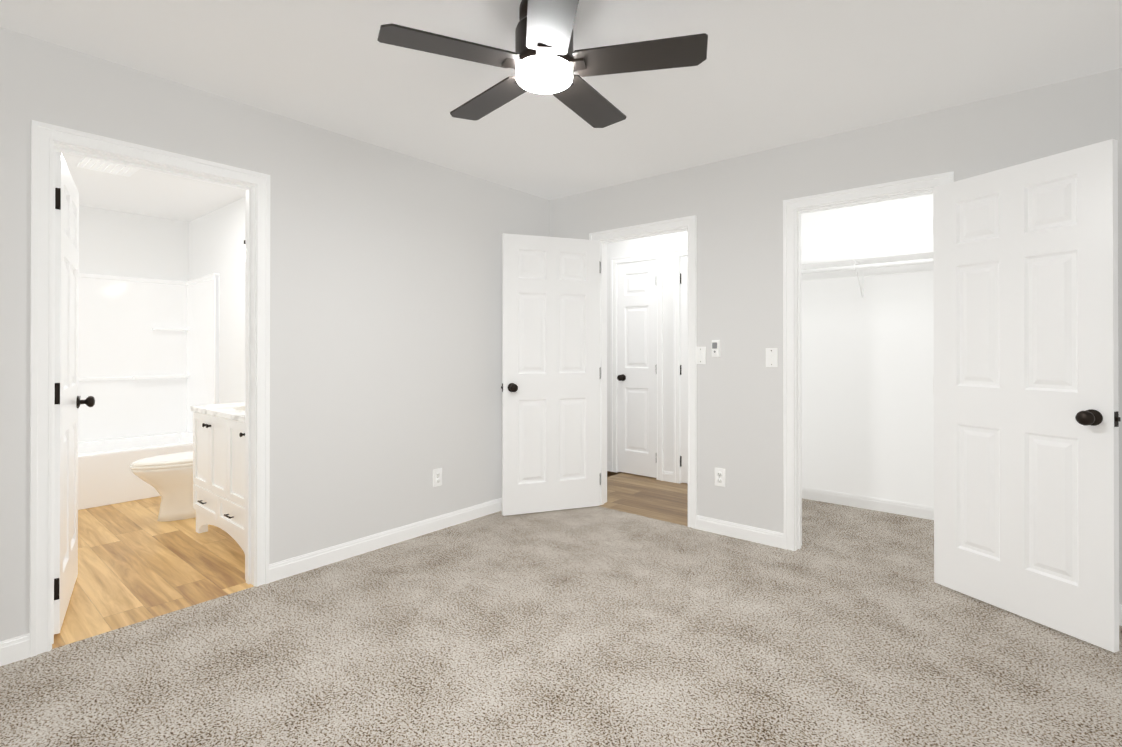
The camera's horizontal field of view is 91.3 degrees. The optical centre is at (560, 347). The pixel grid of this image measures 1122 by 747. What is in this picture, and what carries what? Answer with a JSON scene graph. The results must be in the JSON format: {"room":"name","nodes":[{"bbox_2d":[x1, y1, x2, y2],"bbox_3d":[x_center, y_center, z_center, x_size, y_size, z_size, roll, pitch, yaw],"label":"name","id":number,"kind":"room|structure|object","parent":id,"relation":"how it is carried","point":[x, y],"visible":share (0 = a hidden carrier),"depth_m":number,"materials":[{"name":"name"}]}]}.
{"room":"empty bedroom","nodes":[
{"label":"empty bedroom","id":0,"kind":"room"},
{"bbox_2d":[79,205,188,441],"bbox_3d":[-4.147,0.004,4.781,0.120,2.440,1.760,0,0,40],"label":"wall","id":1,"kind":"structure","parent":0,"point":[115,243],"depth_m":4.99,"materials":[{"name":"white paint"}]},
{"bbox_2d":[52,496,253,648],"bbox_3d":[-2.921,1.245,3.749,3.320,0.050,1.760,0,0,40],"label":"floor","id":2,"kind":"structure","parent":0,"point":[138,562],"depth_m":3.02,"materials":[{"name":"laminate"}]},
{"bbox_2d":[78,273,219,509],"bbox_3d":[-3.789,0.289,4.480,0.822,1.868,1.529,0,0,40],"label":"tub","id":3,"kind":"object","parent":2,"relation":"on","point":[148,356],"visible":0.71,"depth_m":4.92,"materials":[{"name":"white plastic"}]},
{"bbox_2d":[130,451,195,521],"bbox_3d":[-2.686,0.836,4.030,0.450,0.770,0.770,0,0,40],"label":"toilet","id":4,"kind":"object","parent":2,"relation":"on","point":[168,478],"visible":0.35,"depth_m":3.85,"materials":[{"name":"white ceramic"}]},
{"bbox_2d":[190,402,244,553],"bbox_3d":[-1.913,0.717,3.521,0.924,1.004,0.573,0,0,40],"label":"bathroom vanity","id":5,"kind":"object","parent":2,"relation":"on","point":[219,465],"visible":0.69,"depth_m":3.33,"materials":[{"name":"white wood"}]},
{"bbox_2d":[233,405,244,409],"bbox_3d":[-1.914,0.452,3.520,0.443,0.134,0.319,0,0,40],"label":"sink","id":6,"kind":"object","parent":5,"relation":"in","point":[242,407],"depth_m":3.59,"materials":[{"name":"white ceramic"}]},
{"bbox_2d":[189,197,244,403],"bbox_3d":[-2.394,0.002,4.381,3.080,2.440,0.120,0,0,40],"label":"wall","id":7,"kind":"structure","parent":0,"point":[216,239],"depth_m":4.69,"materials":[{"name":"white paint"}]},
{"bbox_2d":[242,240,244,261],"bbox_3d":[-1.930,-0.706,3.785,0.960,0.167,0.199,0,0,40],"label":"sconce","id":8,"kind":"object","parent":7,"relation":"attached to","point":[243,253],"visible":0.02,"depth_m":3.96,"materials":[{"name":"white glass"}]},
{"bbox_2d":[0,27,549,641],"bbox_3d":[-1.473,-0.002,2.989,0.120,2.440,4.390,0,0,40],"label":"wall","id":9,"kind":"structure","parent":0,"point":[384,333],"depth_m":3.11,"materials":[{"name":"white paint"}]},
{"bbox_2d":[0,633,29,665],"bbox_3d":[-2.411,1.168,1.764,0.013,0.090,1.015,0,0,40],"label":"baseboard","id":10,"kind":"structure","parent":9,"relation":"attached to","point":[15,649],"depth_m":2.12,"materials":[{"name":"white wood"}]},
{"bbox_2d":[54,151,94,633],"bbox_3d":[-2.352,0.192,2.603,0.180,2.025,0.772,0,0,-37],"label":"bathroom door","id":11,"kind":"structure","parent":9,"relation":"in","point":[68,401],"depth_m":2.49,"materials":[{"name":"painted wood"},{"name":"oil rubbed bronze"}]},
{"bbox_2d":[30,120,269,656],"bbox_3d":[-1.849,0.164,2.540,0.156,2.108,0.893,0,0,40],"label":"trim","id":12,"kind":"structure","parent":9,"relation":"attached to","point":[48,141],"depth_m":2.31,"materials":[{"name":"white wood"}]},
{"bbox_2d":[269,498,501,582],"bbox_3d":[-0.801,1.175,3.685,0.013,0.090,2.215,0,0,40],"label":"baseboard","id":13,"kind":"structure","parent":9,"relation":"attached to","point":[306,562],"depth_m":3.30,"materials":[{"name":"white wood"}]},
{"bbox_2d":[433,468,441,486],"bbox_3d":[-0.823,0.870,3.662,0.008,0.115,0.070,0,0,40],"label":"outlet","id":14,"kind":"object","parent":9,"relation":"attached to","point":[437,477],"visible":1,"depth_m":3.66,"materials":[{"name":"white plastic"}]},
{"bbox_2d":[0,498,1121,746],"bbox_3d":[0.304,1.240,2.311,3.470,0.050,5.640,0,0,40],"label":"floor","id":15,"kind":"structure","parent":0,"point":[594,626],"depth_m":2.15,"materials":[{"name":"beige carpet"}]},
{"bbox_2d":[0,0,1121,221],"bbox_3d":[-0.987,-1.261,3.402,6.900,0.080,5.800,0,0,40],"label":"ceiling","id":16,"kind":"structure","parent":0,"point":[767,75],"depth_m":2.42,"materials":[{"name":"white paint"}]},
{"bbox_2d":[77,157,139,176],"bbox_3d":[-3.043,-1.211,3.689,0.280,0.018,0.280,0,0,40],"label":"ceiling vent","id":17,"kind":"object","parent":16,"relation":"in","point":[104,166],"visible":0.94,"depth_m":3.67,"materials":[{"name":"white metal"}]},
{"bbox_2d":[378,0,707,127],"bbox_3d":[-0.059,-1.087,1.998,1.097,0.277,1.094,0,0,40],"label":"ceiling fan","id":18,"kind":"object","parent":16,"relation":"hanging from","point":[543,58],"visible":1,"depth_m":1.89,"materials":[{"name":"black metal"}]},
{"bbox_2d":[600,471,687,525],"bbox_3d":[0.508,1.249,4.795,2.070,0.050,1.170,0,0,40],"label":"floor","id":19,"kind":"structure","parent":0,"point":[649,497],"depth_m":4.46,"materials":[{"name":"laminate"}]},
{"bbox_2d":[607,231,686,471],"bbox_3d":[0.891,0.005,5.163,1.950,2.440,0.120,0,0,40],"label":"wall","id":20,"kind":"structure","parent":0,"point":[667,244],"depth_m":5.03,"materials":[{"name":"white paint"}]},
{"bbox_2d":[607,462,610,471],"bbox_3d":[0.311,1.181,5.560,0.485,0.090,0.013,0,0,40],"label":"baseboard","id":21,"kind":"structure","parent":20,"relation":"attached to","point":[608,463],"depth_m":5.42,"materials":[{"name":"white wood"}]},
{"bbox_2d":[611,251,662,480],"bbox_3d":[0.757,0.173,5.275,0.572,2.108,0.156,0,0,40],"label":"trim","id":22,"kind":"structure","parent":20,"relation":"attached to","point":[656,256],"depth_m":5.08,"materials":[{"name":"white wood"}]},
{"bbox_2d":[617,260,655,477],"bbox_3d":[0.729,0.201,5.244,0.452,2.025,0.180,0,0,40],"label":"door","id":23,"kind":"structure","parent":22,"relation":"attached to","point":[636,368],"depth_m":5.23,"materials":[{"name":"painted wood"},{"name":"oil rubbed bronze"}]},
{"bbox_2d":[673,248,686,483],"bbox_3d":[1.357,0.171,4.772,0.768,2.108,0.156,0,0,40],"label":"trim","id":24,"kind":"structure","parent":20,"relation":"attached to","point":[678,254],"depth_m":4.94,"materials":[{"name":"white wood"}]},
{"bbox_2d":[680,256,687,482],"bbox_3d":[1.331,0.199,4.739,0.646,2.025,0.180,0,0,40],"label":"hall door","id":25,"kind":"structure","parent":20,"relation":"in","point":[684,417],"depth_m":4.91,"materials":[{"name":"white wood"}]},
{"bbox_2d":[550,68,1121,603],"bbox_3d":[1.036,0.000,3.671,4.090,2.440,0.120,0,0,40],"label":"wall","id":26,"kind":"structure","parent":0,"point":[734,206],"depth_m":3.40,"materials":[{"name":"white paint"}]},
{"bbox_2d":[501,233,599,515],"bbox_3d":[-0.067,0.197,4.077,0.772,2.025,0.180,0,0,-20],"label":"entry door","id":27,"kind":"structure","parent":26,"relation":"in","point":[550,387],"depth_m":4.05,"materials":[{"name":"painted wood"},{"name":"oil rubbed bronze"}]},
{"bbox_2d":[589,215,696,528],"bbox_3d":[0.611,0.169,4.027,0.892,2.108,0.156,0,0,40],"label":"trim","id":28,"kind":"structure","parent":26,"relation":"attached to","point":[682,224],"depth_m":3.77,"materials":[{"name":"white wood"}]},
{"bbox_2d":[696,347,705,363],"bbox_3d":[0.931,0.055,3.670,0.070,0.115,0.016,0,0,40],"label":"light switch","id":29,"kind":"object","parent":26,"relation":"attached to","point":[700,355],"visible":1,"depth_m":3.67,"materials":[{"name":"white plastic"}]},
{"bbox_2d":[712,340,719,356],"bbox_3d":[1.013,0.010,3.596,0.050,0.110,0.026,0,0,40],"label":"thermostat","id":30,"kind":"object","parent":26,"relation":"attached to","point":[715,348],"visible":1,"depth_m":3.58,"materials":[{"name":"white plastic"}]},
{"bbox_2d":[715,468,724,486],"bbox_3d":[1.037,0.850,3.584,0.070,0.115,0.008,0,0,40],"label":"outlet","id":31,"kind":"object","parent":26,"relation":"attached to","point":[719,476],"visible":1,"depth_m":3.58,"materials":[{"name":"white plastic"}]},
{"bbox_2d":[696,515,783,548],"bbox_3d":[1.130,1.174,3.503,0.575,0.090,0.013,0,0,40],"label":"baseboard","id":32,"kind":"structure","parent":26,"relation":"attached to","point":[744,532],"depth_m":3.48,"materials":[{"name":"white wood"}]},
{"bbox_2d":[766,348,777,366],"bbox_3d":[1.292,0.064,3.368,0.070,0.115,0.016,0,0,40],"label":"light switch","id":33,"kind":"object","parent":26,"relation":"attached to","point":[771,357],"visible":1,"depth_m":3.37,"materials":[{"name":"white plastic"}]},
{"bbox_2d":[783,171,953,550],"bbox_3d":[1.715,0.166,3.102,0.843,2.108,0.156,0,0,40],"label":"trim","id":34,"kind":"structure","parent":26,"relation":"attached to","point":[794,209],"depth_m":3.29,"materials":[{"name":"white wood"}]},
{"bbox_2d":[933,139,1120,652],"bbox_3d":[2.063,0.191,2.494,0.180,2.025,0.721,0,0,-22],"label":"closet door","id":35,"kind":"structure","parent":26,"relation":"in","point":[1026,426],"depth_m":2.42,"materials":[{"name":"painted wood"},{"name":"oil rubbed bronze"}]},
{"bbox_2d":[1120,604,1121,625],"bbox_3d":[1.135,1.165,0.798,0.013,0.090,4.150,0,0,40],"label":"baseboard","id":36,"kind":"structure","parent":26,"relation":"attached to","point":[1120,604],"depth_m":2.39,"materials":[{"name":"white wood"}]},
{"bbox_2d":[801,194,933,506],"bbox_3d":[2.587,0.001,4.003,1.900,2.440,0.120,0,0,40],"label":"wall","id":37,"kind":"structure","parent":0,"point":[868,395],"depth_m":4.14,"materials":[{"name":"white paint"}]},
{"bbox_2d":[801,249,932,298],"bbox_3d":[2.450,-0.508,3.842,1.896,0.278,0.300,0,0,40],"label":"closet shelf","id":38,"kind":"object","parent":37,"relation":"attached to","point":[896,263],"visible":0.52,"depth_m":4.02,"materials":[{"name":"white wood"}]},
{"bbox_2d":[802,487,933,519],"bbox_3d":[2.544,1.176,3.947,1.900,0.090,0.013,0,0,40],"label":"baseboard","id":39,"kind":"structure","parent":37,"relation":"attached to","point":[897,507],"depth_m":4.11,"materials":[{"name":"white wood"}]}
]}

